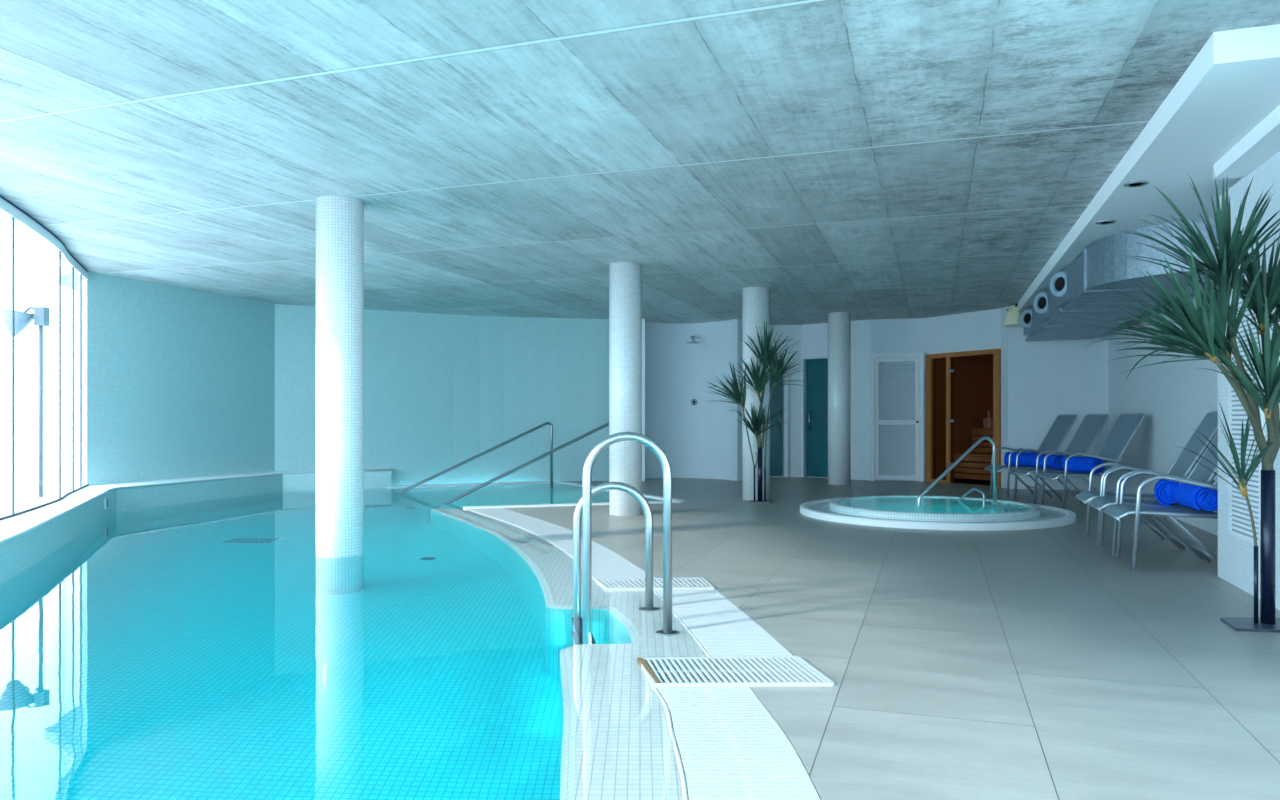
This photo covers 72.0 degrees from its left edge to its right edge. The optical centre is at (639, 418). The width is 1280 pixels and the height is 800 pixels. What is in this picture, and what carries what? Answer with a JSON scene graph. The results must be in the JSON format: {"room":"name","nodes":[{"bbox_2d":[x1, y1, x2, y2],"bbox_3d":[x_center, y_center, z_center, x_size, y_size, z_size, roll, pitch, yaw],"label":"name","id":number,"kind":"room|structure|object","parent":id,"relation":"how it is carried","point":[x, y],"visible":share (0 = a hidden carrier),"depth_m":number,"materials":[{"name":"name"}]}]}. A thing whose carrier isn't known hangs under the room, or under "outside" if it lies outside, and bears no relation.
{"room":"indoor swimming pool","nodes":[
{"label":"indoor swimming pool","id":0,"kind":"room"},
{"bbox_2d":[79,272,274,485],"bbox_3d":[-5.937,-0.285,11.595,0.120,2.870,3.014,0,0,19],"label":"wall","id":1,"kind":"structure","parent":0,"point":[178,383],"depth_m":11.26,"materials":[{"name":"white paint"}]},
{"bbox_2d":[0,469,391,543],"bbox_3d":[-4.509,0.782,4.603,2.316,0.028,17.726,0,0,-3],"label":"trim","id":2,"kind":"structure","parent":1,"relation":"attached to","point":[31,528],"depth_m":10.10,"materials":[{"name":"white tile"}]},
{"bbox_2d":[0,471,390,584],"bbox_3d":[-4.522,1.591,4.837,2.295,1.638,18.191,0,0,-3],"label":"ledge face","id":3,"kind":"object","parent":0,"point":[18,554],"visible":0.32,"depth_m":10.20,"materials":[{"name":"tile"}]},
{"bbox_2d":[104,497,107,508],"bbox_3d":[-5.710,0.900,9.425,0.023,0.120,0.100,0,0,-24],"label":"depth marker","id":4,"kind":"object","parent":3,"relation":"attached to","point":[105,498],"visible":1,"depth_m":9.38,"materials":[{"name":"white plastic"}]},
{"bbox_2d":[0,468,389,539],"bbox_3d":[-4.859,0.770,4.875,3.482,0.001,18.150,0,0,0],"label":"ledge","id":5,"kind":"object","parent":3,"relation":"on","point":[10,526],"visible":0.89,"depth_m":7.93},
{"bbox_2d":[0,195,88,520],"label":"window","id":6,"kind":"structure","parent":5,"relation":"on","point":[8,209],"depth_m":8.39,"materials":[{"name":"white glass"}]},
{"bbox_2d":[275,304,608,485],"bbox_3d":[-2.788,-0.285,14.291,5.820,2.870,0.516,0,0,-21],"label":"wall","id":7,"kind":"structure","parent":0,"point":[441,391],"depth_m":14.35,"materials":[{"name":"white paint"}]},
{"bbox_2d":[386,481,684,508],"bbox_3d":[-1.724,1.144,12.367,3.037,0.212,4.420,0,0,-28],"label":"trim","id":8,"kind":"structure","parent":7,"relation":"attached to","point":[674,500],"depth_m":11.67,"materials":[{"name":"white tile"}]},
{"bbox_2d":[0,0,1279,324],"bbox_3d":[0.250,-1.760,6.950,17.500,0.120,23.100,0,0,0],"label":"ceiling","id":9,"kind":"structure","parent":0,"point":[864,159],"depth_m":5.38,"materials":[{"name":"concrete"}]},
{"bbox_2d":[1017,24,1279,311],"bbox_3d":[5.182,-1.635,9.589,1.432,0.150,12.530,0,0,18],"label":"soffit panel","id":10,"kind":"object","parent":9,"relation":"attached to","point":[1232,84],"visible":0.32,"depth_m":5.01,"materials":[{"name":"paint"}]},
{"bbox_2d":[1095,220,1115,224],"bbox_3d":[3.690,-1.556,6.980,0.150,0.008,0.150,0,0,0],"label":"recessed light","id":11,"kind":"object","parent":10,"relation":"attached to","point":[1104,222],"visible":1,"depth_m":6.98,"materials":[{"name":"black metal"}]},
{"bbox_2d":[1020,217,1217,341],"bbox_3d":[5.109,-1.357,9.937,1.238,0.425,6.545,0,0,16],"label":"air duct","id":12,"kind":"object","parent":10,"relation":"attached to","point":[1077,295],"visible":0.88,"depth_m":8.02,"materials":[{"name":"metal"}]},
{"bbox_2d":[1123,181,1148,187],"bbox_3d":[3.290,-1.556,5.840,0.150,0.008,0.150,0,0,0],"label":"recessed light","id":13,"kind":"object","parent":10,"relation":"attached to","point":[1134,183],"visible":1,"depth_m":5.83,"materials":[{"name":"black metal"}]},
{"bbox_2d":[1213,105,1279,179],"bbox_3d":[2.204,-1.590,-0.076,0.970,0.240,11.250,0,0,18],"label":"soffit beam","id":14,"kind":"structure","parent":9,"relation":"attached to","point":[1262,142],"depth_m":4.90,"materials":[{"name":"paint"}]},
{"bbox_2d":[645,319,741,480],"bbox_3d":[0.950,-0.310,15.508,1.776,2.820,0.562,0,0,15],"label":"wall","id":15,"kind":"structure","parent":0,"point":[695,440],"depth_m":15.59,"materials":[{"name":"white paint"}]},
{"bbox_2d":[642,319,644,480],"bbox_3d":[0.040,-0.325,15.270,0.090,2.770,0.640,0,0,0],"label":"trim","id":16,"kind":"structure","parent":15,"relation":"attached to","point":[643,320],"depth_m":14.95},
{"bbox_2d":[686,336,699,342],"bbox_3d":[0.930,-1.400,15.467,0.250,0.148,0.425,0,0,0],"label":"shower","id":17,"kind":"object","parent":15,"relation":"attached to","point":[691,337],"visible":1,"depth_m":15.38,"materials":[{"name":"silver metal"}]},
{"bbox_2d":[691,399,697,404],"bbox_3d":[0.965,-0.300,15.638,0.120,0.120,0.034,0,0,0],"label":"shower valve","id":18,"kind":"object","parent":15,"relation":"attached to","point":[693,401],"visible":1,"depth_m":15.64,"materials":[{"name":"silver metal"}]},
{"bbox_2d":[731,319,736,480],"bbox_3d":[1.681,-0.310,15.492,0.100,2.820,0.940,0,0,9],"label":"wall","id":19,"kind":"structure","parent":0,"point":[733,321],"depth_m":15.03,"materials":[{"name":"white paint"}]},
{"bbox_2d":[770,325,800,476],"bbox_3d":[2.361,-0.310,16.020,1.120,2.820,0.160,0,0,1],"label":"wall","id":20,"kind":"structure","parent":0,"point":[789,331],"depth_m":15.93,"materials":[{"name":"white paint"}]},
{"bbox_2d":[770,360,782,475],"bbox_3d":[2.353,-0.017,16.055,0.501,2.127,0.100,0,0,0],"label":"door","id":21,"kind":"structure","parent":20,"relation":"in","point":[776,403],"depth_m":16.06,"materials":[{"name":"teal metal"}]},
{"bbox_2d":[774,357,787,476],"bbox_3d":[2.333,-0.030,15.930,0.665,2.160,0.140,0,0,0],"label":"trim","id":22,"kind":"structure","parent":20,"relation":"attached to","point":[785,387],"depth_m":15.86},
{"bbox_2d":[801,323,827,476],"bbox_3d":[3.323,-0.310,15.685,0.928,2.820,0.160,0,0,41],"label":"wall","id":23,"kind":"structure","parent":0,"point":[814,337],"depth_m":15.86,"materials":[{"name":"white paint"}]},
{"bbox_2d":[806,358,827,477],"bbox_3d":[3.287,-0.017,15.735,0.728,2.127,0.092,0,0,41],"label":"door","id":24,"kind":"structure","parent":23,"relation":"in","point":[816,369],"depth_m":15.83,"materials":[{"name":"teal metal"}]},
{"bbox_2d":[851,318,925,480],"bbox_3d":[4.224,-0.310,15.085,1.296,2.820,0.214,0,0,22],"label":"wall","id":25,"kind":"structure","parent":0,"point":[878,336],"depth_m":15.11,"materials":[{"name":"white paint"}]},
{"bbox_2d":[870,353,923,481],"bbox_3d":[4.343,-0.030,14.893,0.864,2.160,0.115,0,0,16],"label":"door","id":26,"kind":"structure","parent":25,"relation":"in","point":[896,395],"depth_m":14.89,"materials":[{"name":"white wood"}]},
{"bbox_2d":[504,476,1279,799],"bbox_3d":[3.103,1.050,4.402,9.446,0.001,25.596,0,0,0],"label":"floor","id":27,"kind":"structure","parent":0,"point":[1030,664],"depth_m":4.10,"materials":[{"name":"grey tile"}]},
{"bbox_2d":[609,262,641,515],"bbox_3d":[-0.160,-0.325,9.720,0.360,2.750,0.360,0,0,0],"label":"round column","id":28,"kind":"structure","parent":27,"relation":"on","point":[625,278],"depth_m":9.56,"materials":[{"name":"white tile"}]},
{"bbox_2d":[592,540,820,799],"bbox_3d":[-0.367,1.151,3.142,2.294,0.202,14.616,0,0,-4],"label":"channel","id":29,"kind":"object","parent":27,"relation":"in","point":[592,540],"visible":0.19,"depth_m":2.99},
{"bbox_2d":[468,508,655,579],"bbox_3d":[-0.855,1.059,8.047,0.575,0.020,4.975,0,0,-21],"label":"grate","id":30,"kind":"object","parent":29,"relation":"on","point":[606,564],"visible":0.79,"depth_m":7.36,"materials":[{"name":"white plastic"}]},
{"bbox_2d":[596,577,714,590],"bbox_3d":[0.087,1.050,5.575,0.718,0.023,0.357,0,0,-6],"label":"grate","id":31,"kind":"object","parent":29,"relation":"on","point":[687,583],"visible":0.73,"depth_m":5.57,"materials":[{"name":"white plastic"}]},
{"bbox_2d":[656,589,792,656],"bbox_3d":[0.399,1.059,4.635,0.371,0.020,1.636,0,0,-8],"label":"tiles","id":32,"kind":"object","parent":29,"relation":"on","point":[723,629],"visible":0.85,"depth_m":4.44,"materials":[{"name":"white tile"}]},
{"bbox_2d":[637,656,833,689],"bbox_3d":[0.377,1.054,3.663,0.779,0.032,0.409,0,0,0],"label":"grate","id":33,"kind":"object","parent":29,"relation":"on","point":[732,671],"visible":0.91,"depth_m":3.64,"materials":[{"name":"white plastic"}]},
{"bbox_2d":[658,686,819,799],"bbox_3d":[0.284,1.059,2.330,0.436,0.020,2.260,0,0,0],"label":"tiles","id":34,"kind":"object","parent":29,"relation":"on","point":[730,747],"visible":0.97,"depth_m":2.80,"materials":[{"name":"white tile"}]},
{"bbox_2d":[704,319,805,502],"bbox_3d":[1.465,-0.106,10.944,1.366,2.311,0.693,0,0,0],"label":"palm","id":35,"kind":"object","parent":27,"relation":"on","point":[767,354],"visible":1,"depth_m":11.03,"materials":[{"name":"green plant"}]},
{"bbox_2d":[742,287,769,499],"bbox_3d":[1.515,-0.325,11.500,0.360,2.750,0.360,0,0,0],"label":"round column","id":36,"kind":"structure","parent":27,"relation":"on","point":[755,300],"depth_m":11.35,"materials":[{"name":"white tile"}]},
{"bbox_2d":[828,312,850,484],"bbox_3d":[3.210,-0.325,14.200,0.360,2.750,0.360,0,0,0],"label":"round column","id":37,"kind":"structure","parent":27,"relation":"on","point":[839,323],"depth_m":14.04,"materials":[{"name":"white paint"}]},
{"bbox_2d":[800,495,1075,530],"bbox_3d":[3.215,1.416,9.720,2.860,0.968,2.860,0,0,0],"label":"hot tub","id":38,"kind":"object","parent":27,"relation":"in","point":[1038,516],"visible":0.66,"depth_m":8.74,"materials":[{"name":"tile"}]},
{"bbox_2d":[839,497,1029,512],"bbox_3d":[3.215,1.448,9.720,2.000,1.004,2.000,0,0,0],"label":"water","id":39,"kind":"object","parent":38,"relation":"in","point":[904,504],"visible":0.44,"depth_m":9.63,"materials":[{"name":"teal liquid"}]},
{"bbox_2d":[829,495,1040,521],"bbox_3d":[3.215,1.416,9.720,2.200,0.968,2.200,0,0,0],"label":"basin","id":40,"kind":"object","parent":38,"relation":"in","point":[853,514],"depth_m":8.82,"materials":[{"name":"tile"}]},
{"bbox_2d":[917,436,996,502],"bbox_3d":[3.598,0.791,10.000,0.907,1.198,0.041,0,0,0],"label":"handrail","id":41,"kind":"object","parent":38,"relation":"attached to","point":[988,438],"visible":0.94,"depth_m":9.98,"materials":[{"name":"silver metal"}]},
{"bbox_2d":[957,488,984,500],"bbox_3d":[3.830,1.073,10.200,0.370,0.556,0.029,0,0,0],"label":"grab rail","id":42,"kind":"object","parent":38,"relation":"attached to","point":[971,489],"visible":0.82,"depth_m":10.19,"materials":[{"name":"silver metal"}]},
{"bbox_2d":[954,428,992,479],"bbox_3d":[6.283,0.590,14.912,1.040,0.860,1.589,0,0,-29],"label":"bench","id":43,"kind":"object","parent":27,"relation":"on","point":[975,431],"visible":0.19,"depth_m":15.11,"materials":[{"name":"brown wood"}]},
{"bbox_2d":[983,418,992,427],"bbox_3d":[6.099,0.075,15.374,0.220,0.170,0.220,0,0,0],"label":"bucket","id":44,"kind":"object","parent":43,"relation":"on","point":[985,420],"visible":0.77,"depth_m":15.30,"materials":[{"name":"brown wood"}]},
{"bbox_2d":[984,414,1077,497],"bbox_3d":[5.305,0.494,11.980,1.057,1.115,0.588,0,0,0],"label":"lounger","id":45,"kind":"object","parent":27,"relation":"on","point":[1063,423],"visible":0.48,"depth_m":11.93,"materials":[{"name":"silver metal"}]},
{"bbox_2d":[1004,452,1036,466],"bbox_3d":[5.185,0.544,11.943,0.187,0.198,0.458,0,0,-37],"label":"rolled towel","id":46,"kind":"object","parent":45,"relation":"on","point":[1024,459],"visible":0.52,"depth_m":11.88,"materials":[{"name":"blue fabric"}]},
{"bbox_2d":[1008,414,1108,503],"bbox_3d":[5.325,0.494,11.229,1.057,1.115,0.588,0,0,-1],"label":"lounger","id":47,"kind":"object","parent":27,"relation":"on","point":[1091,426],"visible":0.61,"depth_m":11.20,"materials":[{"name":"silver metal"}]},
{"bbox_2d":[1031,454,1063,469],"bbox_3d":[5.233,0.544,11.285,0.200,0.187,0.457,0,0,-13],"label":"rolled towel","id":48,"kind":"object","parent":47,"relation":"on","point":[1052,461],"visible":0.73,"depth_m":11.15,"materials":[{"name":"blue fabric"}]},
{"bbox_2d":[1035,414,1144,508],"bbox_3d":[5.325,0.494,10.451,1.057,1.115,0.588,0,0,1],"label":"lounger","id":49,"kind":"object","parent":27,"relation":"on","point":[1125,426],"visible":0.85,"depth_m":10.37,"materials":[{"name":"silver metal"}]},
{"bbox_2d":[1061,456,1103,473],"bbox_3d":[5.258,0.544,10.491,0.199,0.194,0.458,0,0,-25],"label":"rolled towel","id":50,"kind":"object","parent":49,"relation":"on","point":[1078,464],"visible":0.78,"depth_m":10.41,"materials":[{"name":"blue fabric"}]},
{"bbox_2d":[1075,411,1217,547],"bbox_3d":[4.306,0.494,7.462,1.057,1.115,0.588,0,0,18],"label":"lounger","id":51,"kind":"object","parent":27,"relation":"on","point":[1182,466],"visible":0.66,"depth_m":7.41,"materials":[{"name":"silver metal"}]},
{"bbox_2d":[1087,433,1217,559],"bbox_3d":[4.122,0.494,6.880,1.057,1.115,0.588,0,0,18],"label":"lounger","id":52,"kind":"object","parent":27,"relation":"on","point":[1199,472],"visible":0.5,"depth_m":6.89,"materials":[{"name":"silver metal"}]},
{"bbox_2d":[1154,479,1179,505],"bbox_3d":[4.042,0.556,6.738,0.191,0.203,0.458,0,0,30],"label":"rolled towel","id":53,"kind":"object","parent":52,"relation":"on","point":[1164,489],"visible":0.76,"depth_m":6.56,"materials":[{"name":"blue fabric"}]},
{"bbox_2d":[1103,471,1217,570],"bbox_3d":[3.923,0.494,6.250,1.057,1.115,0.588,0,0,18],"label":"lounger","id":54,"kind":"object","parent":27,"relation":"on","point":[1119,511],"visible":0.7,"depth_m":6.15,"materials":[{"name":"silver metal"}]},
{"bbox_2d":[1174,483,1217,510],"bbox_3d":[3.969,0.544,6.266,0.196,0.184,0.458,0,0,16],"label":"rolled towel","id":55,"kind":"object","parent":54,"relation":"on","point":[1198,498],"visible":0.84,"depth_m":6.08,"materials":[{"name":"blue fabric"}]},
{"bbox_2d":[1086,168,1279,632],"bbox_3d":[2.827,-0.121,4.380,1.207,2.343,0.992,0,0,4],"label":"palm","id":56,"kind":"object","parent":27,"relation":"on","point":[1204,328],"visible":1,"depth_m":4.38,"materials":[{"name":"green plant"}]},
{"bbox_2d":[936,354,992,484],"bbox_3d":[6.057,-0.045,14.788,1.875,2.310,1.889,0,0,-29],"label":"wall","id":57,"kind":"structure","parent":0,"point":[973,375],"depth_m":15.55,"materials":[{"name":"brown wood"}]},
{"bbox_2d":[926,307,1007,487],"bbox_3d":[5.285,-0.310,14.096,0.198,2.820,1.758,0,0,-26],"label":"wall","id":58,"kind":"structure","parent":0,"point":[978,330],"depth_m":13.89,"materials":[{"name":"white paint"}]},
{"bbox_2d":[926,349,1000,487],"bbox_3d":[5.189,-0.015,14.160,0.162,2.130,1.459,0,0,-29],"label":"door","id":59,"kind":"structure","parent":58,"relation":"in","point":[930,358],"depth_m":14.37,"materials":[{"name":"orange wood"}]},
{"bbox_2d":[1002,303,1021,326],"bbox_3d":[5.490,-1.540,13.031,0.320,0.341,0.523,0,0,0],"label":"wall lamp","id":60,"kind":"object","parent":58,"relation":"attached to","point":[1012,316],"visible":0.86,"depth_m":12.84,"materials":[{"name":"beige glass"}]},
{"bbox_2d":[1008,306,1107,490],"bbox_3d":[6.219,-0.310,13.142,1.350,2.820,0.120,0,0,19],"label":"wall","id":61,"kind":"structure","parent":0,"point":[1048,379],"depth_m":13.11,"materials":[{"name":"white paint"}]},
{"bbox_2d":[1108,292,1217,535],"bbox_3d":[5.355,-0.310,8.214,0.120,2.820,9.772,0,0,18],"label":"wall","id":62,"kind":"structure","parent":0,"point":[1174,398],"depth_m":10.09,"materials":[{"name":"white paint"}]},
{"bbox_2d":[1218,151,1279,609],"bbox_3d":[3.749,-0.190,4.448,0.700,2.580,2.810,0,0,18],"label":"wall pillar","id":63,"kind":"structure","parent":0,"point":[1235,554],"depth_m":5.38,"materials":[{"name":"white tile"}]},
{"bbox_2d":[1229,255,1262,544],"bbox_3d":[3.675,-0.110,5.353,0.012,1.680,0.580,0,0,18],"label":"wall grille","id":64,"kind":"object","parent":63,"relation":"attached to","point":[1240,525],"visible":0.45,"depth_m":5.37,"materials":[{"name":"white metal"}]},
{"label":"floor","id":65,"kind":"structure","parent":0,"visible":0},
{"bbox_2d":[316,195,363,557],"bbox_3d":[-2.340,0.355,6.870,0.356,4.110,0.356,0,0,0],"label":"round column","id":66,"kind":"structure","parent":65,"relation":"on","point":[339,219],"depth_m":6.71,"materials":[{"name":"white tile"}]},
{"bbox_2d":[0,483,707,799],"bbox_3d":[-2.780,1.752,5.230,6.400,1.396,18.860,0,0,0],"label":"pool water","id":67,"kind":"object","parent":65,"relation":"on","point":[204,650],"visible":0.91,"depth_m":3.77,"materials":[{"name":"teal liquid"}]},
{"bbox_2d":[397,422,553,492],"bbox_3d":[-2.471,0.848,12.983,2.573,1.611,0.079,0,0,-27],"label":"handrail","id":68,"kind":"object","parent":67,"relation":"in","point":[545,423],"visible":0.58,"depth_m":13.18,"materials":[{"name":"silver metal"}]},
{"bbox_3d":[-1.915,1.732,12.480,4.770,1.355,4.280,0,0,0],"label":"entry","id":69,"kind":"object","parent":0,"visible":0},
{"bbox_3d":[-1.708,1.620,12.502,4.355,0.860,4.235,0,0,0],"label":"entry steps","id":70,"kind":"structure","parent":69,"relation":"attached to","visible":0},
{"bbox_2d":[442,422,608,503],"bbox_3d":[-1.454,0.848,11.530,2.566,1.612,0.079,0,0,-28],"label":"handrail","id":71,"kind":"object","parent":70,"relation":"on","point":[606,424],"visible":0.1,"depth_m":11.47,"materials":[{"name":"silver metal"}]},
{"bbox_3d":[-1.070,1.093,3.100,2.780,0.050,14.600,0,0,0],"label":"apron","id":72,"kind":"object","parent":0,"visible":0},
{"bbox_2d":[467,509,709,799],"bbox_3d":[-0.575,1.060,3.107,1.897,0.016,14.521,0,0,-4],"label":"trim","id":73,"kind":"structure","parent":72,"relation":"on","point":[685,796],"depth_m":3.04,"materials":[{"name":"tile"}]},
{"bbox_2d":[573,432,672,633],"bbox_3d":[-0.091,1.081,4.614,0.489,2.038,0.691,0,0,-9],"label":"pool ladder","id":74,"kind":"object","parent":72,"relation":"attached to","point":[584,506],"visible":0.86,"depth_m":4.35,"materials":[{"name":"silver metal"}]},
{"label":"outside","id":75,"kind":"structure","parent":0,"visible":0},
{"bbox_2d":[0,465,78,516],"bbox_3d":[-16.865,1.090,5.000,26.270,0.320,26.000,0,0,0],"label":"terrace","id":76,"kind":"object","parent":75,"point":[26,476],"depth_m":12.51,"materials":[{"name":"white"}]},
{"bbox_2d":[0,307,49,496],"bbox_3d":[-7.349,-0.195,10.500,0.557,2.290,0.420,0,0,0],"label":"lamp","id":77,"kind":"object","parent":76,"relation":"on","point":[41,316],"visible":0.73,"depth_m":10.48,"materials":[{"name":"metal"}]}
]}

